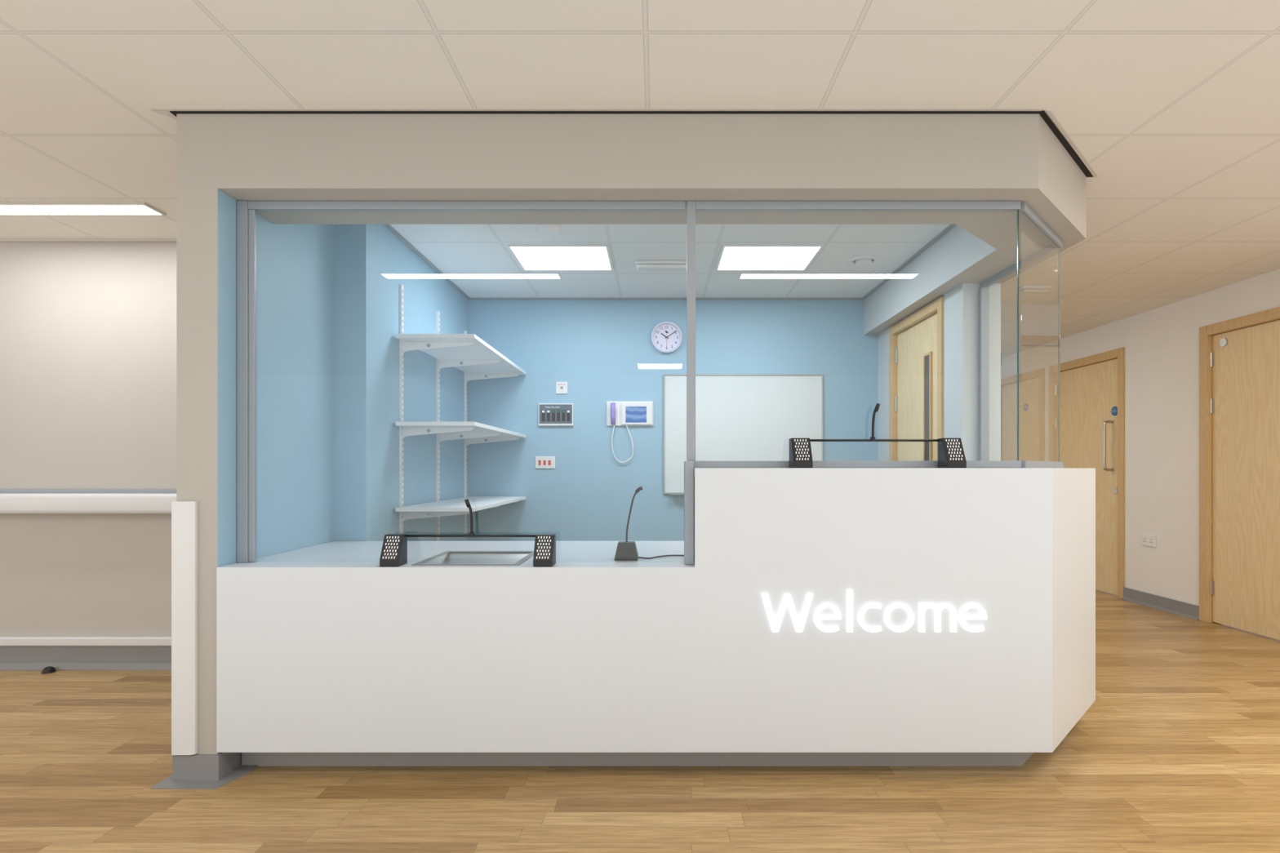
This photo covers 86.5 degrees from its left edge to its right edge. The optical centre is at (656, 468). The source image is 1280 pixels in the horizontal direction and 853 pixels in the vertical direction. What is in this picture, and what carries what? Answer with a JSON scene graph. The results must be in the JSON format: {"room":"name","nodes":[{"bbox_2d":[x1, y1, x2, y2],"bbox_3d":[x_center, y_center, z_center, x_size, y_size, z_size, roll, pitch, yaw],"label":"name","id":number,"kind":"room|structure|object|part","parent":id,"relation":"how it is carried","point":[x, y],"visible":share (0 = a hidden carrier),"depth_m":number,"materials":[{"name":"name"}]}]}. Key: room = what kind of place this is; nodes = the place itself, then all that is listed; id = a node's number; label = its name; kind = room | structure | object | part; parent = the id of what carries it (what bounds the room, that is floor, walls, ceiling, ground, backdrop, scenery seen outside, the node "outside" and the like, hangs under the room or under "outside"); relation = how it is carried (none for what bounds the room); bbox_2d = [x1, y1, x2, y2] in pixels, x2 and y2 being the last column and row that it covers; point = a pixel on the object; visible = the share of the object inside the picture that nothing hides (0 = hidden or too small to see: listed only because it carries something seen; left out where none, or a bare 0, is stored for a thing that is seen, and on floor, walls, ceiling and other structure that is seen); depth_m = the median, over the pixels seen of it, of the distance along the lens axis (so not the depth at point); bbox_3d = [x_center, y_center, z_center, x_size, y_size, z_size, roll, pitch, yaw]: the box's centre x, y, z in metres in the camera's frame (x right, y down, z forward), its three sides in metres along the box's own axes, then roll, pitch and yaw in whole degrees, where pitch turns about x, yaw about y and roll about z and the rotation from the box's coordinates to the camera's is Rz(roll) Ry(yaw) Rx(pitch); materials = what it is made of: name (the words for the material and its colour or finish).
{"room":"hospital reception area","nodes":[
{"label":"hospital reception area","id":0,"kind":"room"},
{"bbox_2d":[0,242,176,636],"bbox_3d":[-3.840,-0.080,3.770,4.320,2.340,0.100,0,0,0],"label":"wall","id":1,"kind":"structure","parent":0,"point":[88,330],"depth_m":3.72,"materials":[{"name":"beige paint"}]},
{"bbox_2d":[0,646,171,670],"bbox_3d":[-3.840,1.029,3.695,4.320,0.122,0.050,0,0,0],"label":"baseboard","id":2,"kind":"structure","parent":1,"relation":"attached to","point":[11,658],"depth_m":3.70,"materials":[{"name":"grey plastic"}]},
{"bbox_2d":[0,636,171,646],"bbox_3d":[-3.845,0.942,3.705,4.290,0.048,0.030,0,0,0],"label":"rail","id":3,"kind":"object","parent":1,"relation":"attached to","point":[4,641],"visible":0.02,"depth_m":3.69,"materials":[{"name":"white plastic"}]},
{"bbox_2d":[0,489,176,514],"bbox_3d":[-3.845,0.179,3.672,4.290,0.129,0.094,0,0,0],"label":"wall handrail","id":4,"kind":"object","parent":1,"relation":"attached to","point":[11,501],"visible":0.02,"depth_m":3.62,"materials":[{"name":"white plastic"}]},
{"bbox_2d":[0,238,176,242],"bbox_3d":[-3.850,-1.244,3.710,4.300,0.012,0.020,0,0,0],"label":"trim","id":5,"kind":"structure","parent":1,"relation":"attached to","point":[2,240],"depth_m":3.70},
{"bbox_2d":[176,113,467,754],"bbox_3d":[-1.532,-0.080,3.685,0.295,2.340,2.610,0,0,0],"label":"wall","id":6,"kind":"structure","parent":0,"point":[327,295],"depth_m":2.92,"materials":[{"name":"beige paint"}]},
{"bbox_2d":[171,501,197,755],"bbox_3d":[-1.647,0.555,2.409,0.081,0.880,0.101,0,0,0],"label":"guard","id":7,"kind":"object","parent":6,"relation":"attached to","point":[184,513],"visible":0.92,"depth_m":2.36,"materials":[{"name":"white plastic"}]},
{"bbox_2d":[150,752,257,789],"bbox_3d":[-1.590,1.045,3.015,0.260,0.090,1.410,0,0,0],"label":"baseboard","id":8,"kind":"structure","parent":6,"relation":"attached to","point":[196,771],"depth_m":2.37,"materials":[{"name":"grey plastic"}]},
{"bbox_2d":[395,284,526,541],"bbox_3d":[-1.170,-0.260,4.268,0.430,1.460,1.415,0,0,0],"label":"shelving unit","id":9,"kind":"object","parent":6,"relation":"attached to","point":[468,353],"visible":0.98,"depth_m":3.97,"materials":[{"name":"white metal"}]},
{"bbox_3d":[-1.162,0.216,4.268,0.414,0.022,1.415,0,0,0],"label":"shelf","id":10,"kind":"part","parent":9,"relation":"part of","materials":[{"name":"white metal"}]},
{"bbox_3d":[-1.162,-0.234,4.268,0.414,0.022,1.415,0,0,0],"label":"shelf","id":11,"kind":"part","parent":9,"relation":"part of","materials":[{"name":"white metal"}]},
{"bbox_3d":[-1.162,-0.694,4.268,0.414,0.022,1.415,0,0,0],"label":"shelf","id":12,"kind":"part","parent":9,"relation":"part of","materials":[{"name":"white metal"}]},
{"bbox_2d":[0,0,1279,357],"bbox_3d":[-1.000,-1.274,2.250,10.200,0.053,12.900,0,0,0],"label":"ceiling","id":13,"kind":"structure","parent":0,"point":[1174,105],"depth_m":2.25,"materials":[{"name":"tile"}]},
{"bbox_2d":[0,201,166,215],"bbox_3d":[-2.980,-1.244,3.260,1.154,0.011,0.144,0,0,0],"label":"recessed light","id":14,"kind":"object","parent":13,"relation":"in","point":[6,208],"visible":1,"depth_m":3.25,"materials":[{"name":"white plastic"}]},
{"bbox_2d":[0,204,159,213],"bbox_3d":[-2.980,-1.245,3.260,1.130,0.008,0.120,0,0,0],"label":"diffuser","id":15,"kind":"object","parent":14,"relation":"attached to","point":[4,209],"depth_m":3.26,"materials":[{"name":"white plastic"}]},
{"bbox_2d":[537,224,560,235],"bbox_3d":[-0.553,-1.228,3.500,0.120,0.036,0.120,0,0,0],"label":"smoke detector","id":16,"kind":"object","parent":13,"relation":"attached to","point":[547,229],"visible":0.87,"depth_m":3.47,"materials":[{"name":"white plastic"}]},
{"bbox_2d":[506,244,613,271],"bbox_3d":[-0.552,-1.242,4.020,0.565,0.009,0.470,0,0,0],"label":"ceiling light panel","id":17,"kind":"object","parent":13,"relation":"attached to","point":[531,257],"visible":1,"depth_m":3.99,"materials":[{"name":"white plastic"}]},
{"bbox_2d":[635,260,686,271],"bbox_3d":[0.030,-1.226,4.120,0.320,0.042,0.100,0,0,0],"label":"emergency light","id":18,"kind":"object","parent":13,"relation":"attached to","point":[641,265],"visible":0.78,"depth_m":4.08,"materials":[{"name":"white plastic"}]},
{"bbox_2d":[715,244,823,271],"bbox_3d":[0.647,-1.242,4.020,0.565,0.009,0.470,0,0,0],"label":"ceiling light panel","id":19,"kind":"object","parent":13,"relation":"attached to","point":[732,257],"visible":1,"depth_m":3.98,"materials":[{"name":"white plastic"}]},
{"bbox_2d":[848,254,879,266],"bbox_3d":[1.234,-1.237,4.060,0.180,0.018,0.180,0,0,0],"label":"smoke detector","id":20,"kind":"object","parent":13,"relation":"in","point":[864,260],"visible":1,"depth_m":4.04,"materials":[{"name":"white plastic"}]},
{"bbox_2d":[1018,285,1052,293],"bbox_3d":[2.600,-1.229,4.680,0.200,0.042,0.080,0,0,0],"label":"emergency light","id":21,"kind":"object","parent":13,"relation":"attached to","point":[1024,289],"visible":0.91,"depth_m":4.65,"materials":[{"name":"white plastic"}]},
{"bbox_2d":[0,589,1279,852],"bbox_3d":[-1.000,1.115,4.800,10.200,0.050,7.800,0,0,0],"label":"floor","id":22,"kind":"structure","parent":0,"point":[1176,749],"depth_m":2.29,"materials":[{"name":"brown wood"}]},
{"bbox_2d":[40,666,57,674],"bbox_3d":[-3.250,1.075,3.636,0.060,0.031,0.063,0,0,0],"label":"door stop","id":23,"kind":"object","parent":22,"relation":"on","point":[49,669],"visible":1,"depth_m":3.62,"materials":[{"name":"black plastic"}]},
{"bbox_2d":[216,467,1095,766],"bbox_3d":[0.170,0.544,2.970,3.407,1.091,1.219,0,0,0],"label":"reception desk","id":24,"kind":"object","parent":22,"relation":"on","point":[821,616],"depth_m":2.37,"materials":[{"name":"white laminate"},{"name":"grey laminate"}]},
{"bbox_2d":[222,541,694,566],"bbox_3d":[-0.017,0.361,2.817,3.034,0.033,0.835,0,0,0],"label":"countertop","id":25,"kind":"structure","parent":24,"relation":"on","point":[333,553],"depth_m":2.77,"materials":[{"name":"white laminate"}]},
{"bbox_2d":[236,200,693,564],"bbox_3d":[-0.702,-0.318,2.473,1.667,1.323,0.085,0,0,0],"label":"window","id":26,"kind":"structure","parent":24,"relation":"on","point":[246,210],"depth_m":2.49,"materials":[{"name":"grey metal"}]},
{"bbox_2d":[379,498,555,566],"bbox_3d":[-0.669,0.227,2.428,0.607,0.234,0.088,0,0,0],"label":"intercom","id":27,"kind":"object","parent":24,"relation":"on","point":[394,547],"visible":1,"depth_m":2.42,"materials":[{"name":"black plastic"}]},
{"bbox_2d":[382,536,399,559],"bbox_3d":[-0.939,0.280,2.405,0.048,0.075,0.039,0,0,0],"label":"speaker grille","id":28,"kind":"object","parent":27,"relation":"attached to","point":[390,547],"depth_m":2.41,"materials":[{"name":"black plastic"}]},
{"bbox_3d":[-0.675,0.182,2.461,0.020,0.106,0.010,0,0,-27],"label":"microphone stem","id":29,"kind":"part","parent":27,"relation":"part of","materials":[{"name":"black plastic"}]},
{"bbox_2d":[469,532,474,537],"bbox_3d":[-0.670,0.240,2.463,0.018,0.016,0.018,0,0,0],"label":"socket","id":30,"kind":"object","parent":27,"relation":"attached to","point":[471,534],"depth_m":2.46,"materials":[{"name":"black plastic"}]},
{"bbox_2d":[536,536,551,559],"bbox_3d":[-0.400,0.280,2.405,0.048,0.075,0.039,0,0,0],"label":"speaker grille","id":31,"kind":"object","parent":27,"relation":"attached to","point":[543,543],"depth_m":2.41,"materials":[{"name":"black plastic"}]},
{"bbox_2d":[411,551,533,565],"bbox_3d":[-0.680,0.367,2.618,0.384,0.048,0.409,0,0,0],"label":"tray","id":32,"kind":"object","parent":24,"relation":"in","point":[447,557],"visible":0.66,"depth_m":2.75,"materials":[{"name":"grey metal"}]},
{"bbox_2d":[614,486,684,560],"bbox_3d":[-0.016,0.206,2.600,0.296,0.277,0.112,0,0,-6],"label":"desk microphone","id":33,"kind":"object","parent":24,"relation":"on","point":[626,550],"visible":0.98,"depth_m":2.56,"materials":[{"name":"black plastic"}]},
{"bbox_3d":[0.657,0.188,2.578,1.046,0.315,0.354,0,0,0],"label":"upstand panel","id":34,"kind":"part","parent":24,"relation":"part of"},
{"bbox_2d":[686,200,1021,467],"bbox_3d":[0.721,-0.490,2.500,1.222,0.978,0.030,0,0,0],"label":"window","id":35,"kind":"structure","parent":24,"relation":"on","point":[691,206],"depth_m":2.49,"materials":[{"name":"grey metal"}]},
{"bbox_2d":[789,403,966,467],"bbox_3d":[0.782,-0.119,2.428,0.607,0.234,0.088,0,0,0],"label":"intercom","id":36,"kind":"object","parent":24,"relation":"on","point":[951,454],"visible":0.96,"depth_m":2.41,"materials":[{"name":"black plastic"}]},
{"bbox_2d":[794,439,809,460],"bbox_3d":[0.513,-0.066,2.405,0.048,0.075,0.039,0,0,0],"label":"speaker grille","id":37,"kind":"object","parent":36,"relation":"attached to","point":[802,446],"depth_m":2.41,"materials":[{"name":"black plastic"}]},
{"bbox_2d":[870,436,875,441],"bbox_3d":[0.782,-0.105,2.463,0.018,0.016,0.018,0,0,0],"label":"socket","id":38,"kind":"object","parent":36,"relation":"attached to","point":[872,438],"depth_m":2.46,"materials":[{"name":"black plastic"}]},
{"bbox_3d":[0.787,-0.164,2.461,0.019,0.106,0.015,0,0,0],"label":"microphone stem","id":39,"kind":"part","parent":36,"relation":"part of","materials":[{"name":"metal"}]},
{"bbox_2d":[945,439,963,460],"bbox_3d":[1.052,-0.066,2.405,0.048,0.075,0.039,0,0,0],"label":"speaker grille","id":40,"kind":"object","parent":36,"relation":"attached to","point":[953,447],"depth_m":2.41,"materials":[{"name":"black plastic"}]},
{"bbox_2d":[978,244,1060,462],"bbox_3d":[1.725,-0.490,3.266,0.040,0.978,0.664,0,0,-1],"label":"window","id":41,"kind":"structure","parent":24,"relation":"on","point":[984,291],"depth_m":3.56,"materials":[{"name":"grey metal"}]},
{"bbox_2d":[1018,201,1063,467],"bbox_3d":[1.538,-0.490,2.717,0.030,0.978,0.580,0,0,43],"label":"window","id":42,"kind":"structure","parent":24,"relation":"on","point":[1025,211],"depth_m":2.67,"materials":[{"name":"grey metal"}]},
{"bbox_2d":[217,113,1086,334],"bbox_3d":[0.146,-1.115,3.685,3.367,0.270,2.610,0,0,0],"label":"bulkhead","id":43,"kind":"structure","parent":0,"point":[262,157],"depth_m":2.38,"materials":[{"name":"beige paint"}]},
{"bbox_2d":[169,110,1093,177],"bbox_3d":[0.082,-1.245,3.044,3.564,0.008,1.352,0,0,0],"label":"trim","id":44,"kind":"structure","parent":43,"relation":"attached to","point":[1052,126],"depth_m":2.37,"materials":[{"name":"black metal"}]},
{"bbox_2d":[383,224,956,299],"bbox_3d":[0.068,-1.241,3.875,2.905,0.011,2.230,0,0,0],"label":"trim","id":45,"kind":"structure","parent":43,"relation":"attached to","point":[389,227],"depth_m":4.70,"materials":[{"name":"grey metal"}]},
{"bbox_2d":[467,299,877,565],"bbox_3d":[0.070,-0.080,5.040,3.500,2.340,0.100,0,0,0],"label":"wall","id":46,"kind":"structure","parent":0,"point":[604,351],"depth_m":4.99,"materials":[{"name":"blue paint"}]},
{"bbox_2d":[535,456,555,468],"bbox_3d":[-0.818,-0.044,4.983,0.144,0.088,0.014,0,0,0],"label":"rocker switch plate","id":47,"kind":"object","parent":46,"relation":"attached to","point":[541,462],"visible":1,"depth_m":4.98,"materials":[{"name":"white plastic"}]},
{"bbox_2d":[537,403,573,426],"bbox_3d":[-0.739,-0.393,4.976,0.256,0.164,0.028,0,0,0],"label":"panel","id":48,"kind":"object","parent":46,"relation":"attached to","point":[548,414],"visible":1,"depth_m":4.96,"materials":[{"name":"white plastic"}]},
{"bbox_2d":[555,382,567,393],"bbox_3d":[-0.697,-0.591,4.983,0.084,0.088,0.012,0,0,0],"label":"switch","id":49,"kind":"object","parent":46,"relation":"attached to","point":[561,387],"visible":1,"depth_m":4.98,"materials":[{"name":"white plastic"}]},
{"bbox_2d":[606,401,653,462],"bbox_3d":[-0.196,-0.266,4.958,0.343,0.451,0.062,0,0,0],"label":"panel","id":50,"kind":"object","parent":46,"relation":"attached to","point":[626,414],"visible":1,"depth_m":4.96,"materials":[{"name":"white plastic"}]},
{"bbox_3d":[-0.250,-0.180,4.970,0.162,0.281,0.008,0,0,0],"label":"cord","id":51,"kind":"part","parent":50,"relation":"part of","materials":[{"name":"white plastic"}]},
{"bbox_2d":[651,321,682,353],"bbox_3d":[0.072,-0.958,4.972,0.226,0.226,0.034,0,0,0],"label":"wall clock","id":52,"kind":"object","parent":46,"relation":"attached to","point":[666,336],"visible":1,"depth_m":4.97,"materials":[{"name":"white plastic"}]},
{"bbox_2d":[663,373,823,494],"bbox_3d":[0.633,-0.249,4.959,1.170,0.882,0.062,0,0,0],"label":"whiteboard","id":53,"kind":"object","parent":46,"relation":"attached to","point":[739,416],"visible":0.74,"depth_m":4.98,"materials":[{"name":"ceramic"}]},
{"bbox_2d":[670,493,684,494],"bbox_3d":[0.298,0.185,4.950,0.400,0.014,0.044,0,0,0],"label":"tray","id":54,"kind":"object","parent":53,"relation":"on","point":[670,493],"depth_m":4.93,"materials":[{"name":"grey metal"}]},
{"bbox_2d":[877,283,1000,460],"bbox_3d":[1.720,0.055,4.295,0.200,2.070,1.390,0,0,0],"label":"wall","id":55,"kind":"structure","parent":0,"point":[961,304],"depth_m":3.60,"materials":[{"name":"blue paint"}]},
{"bbox_2d":[888,296,943,460],"bbox_3d":[1.657,0.060,4.270,0.106,2.060,0.860,0,0,0],"label":"door","id":56,"kind":"structure","parent":55,"relation":"in","point":[916,343],"depth_m":4.29,"materials":[{"name":"brown wood"}]},
{"bbox_3d":[1.637,-0.220,4.100,0.010,0.920,0.080,0,0,0],"label":"vision panel","id":57,"kind":"part","parent":56,"relation":"part of","materials":[{"name":"clear glass"}]},
{"bbox_2d":[1000,268,1279,605],"bbox_3d":[3.960,-0.080,4.750,0.120,2.340,7.700,0,0,0],"label":"wall","id":58,"kind":"structure","parent":0,"point":[1161,344],"depth_m":5.26,"materials":[{"name":"white paint"}]},
{"bbox_2d":[1000,368,1044,461],"bbox_3d":[3.937,0.040,7.320,0.106,2.100,0.960,0,0,0],"label":"door","id":59,"kind":"structure","parent":58,"relation":"in","point":[1031,384],"depth_m":7.26,"materials":[{"name":"brown wood"}]},
{"bbox_2d":[1048,346,1124,598],"bbox_3d":[3.913,0.040,6.205,0.153,2.100,1.070,0,0,0],"label":"door","id":60,"kind":"structure","parent":58,"relation":"in","point":[1092,388],"depth_m":6.01,"materials":[{"name":"brown wood"}]},
{"bbox_3d":[3.879,-0.195,5.850,0.083,0.438,0.024,0,0,0],"label":"pull handle","id":61,"kind":"part","parent":60,"relation":"part of","materials":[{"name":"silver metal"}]},
{"bbox_2d":[1142,534,1155,546],"bbox_3d":[3.893,0.573,5.385,0.012,0.085,0.140,0,0,0],"label":"power socket","id":62,"kind":"object","parent":58,"relation":"attached to","point":[1148,540],"visible":1,"depth_m":5.37,"materials":[{"name":"white plastic"}]},
{"bbox_2d":[1121,586,1199,620],"bbox_3d":[3.885,1.040,6.737,0.030,0.100,3.725,0,0,0],"label":"baseboard","id":63,"kind":"structure","parent":58,"relation":"attached to","point":[1162,603],"depth_m":5.23,"materials":[{"name":"grey plastic"}]},
{"bbox_2d":[1199,306,1279,639],"bbox_3d":[3.937,0.040,4.338,0.106,2.100,1.075,0,0,0],"label":"door","id":64,"kind":"structure","parent":58,"relation":"in","point":[1239,357],"depth_m":4.58,"materials":[{"name":"brown wood"}]},
{"bbox_3d":[3.917,-0.870,4.700,0.009,0.056,0.056,0,0,0],"label":"round plate","id":65,"kind":"part","parent":64,"relation":"part of","materials":[{"name":"metal"}]}
]}

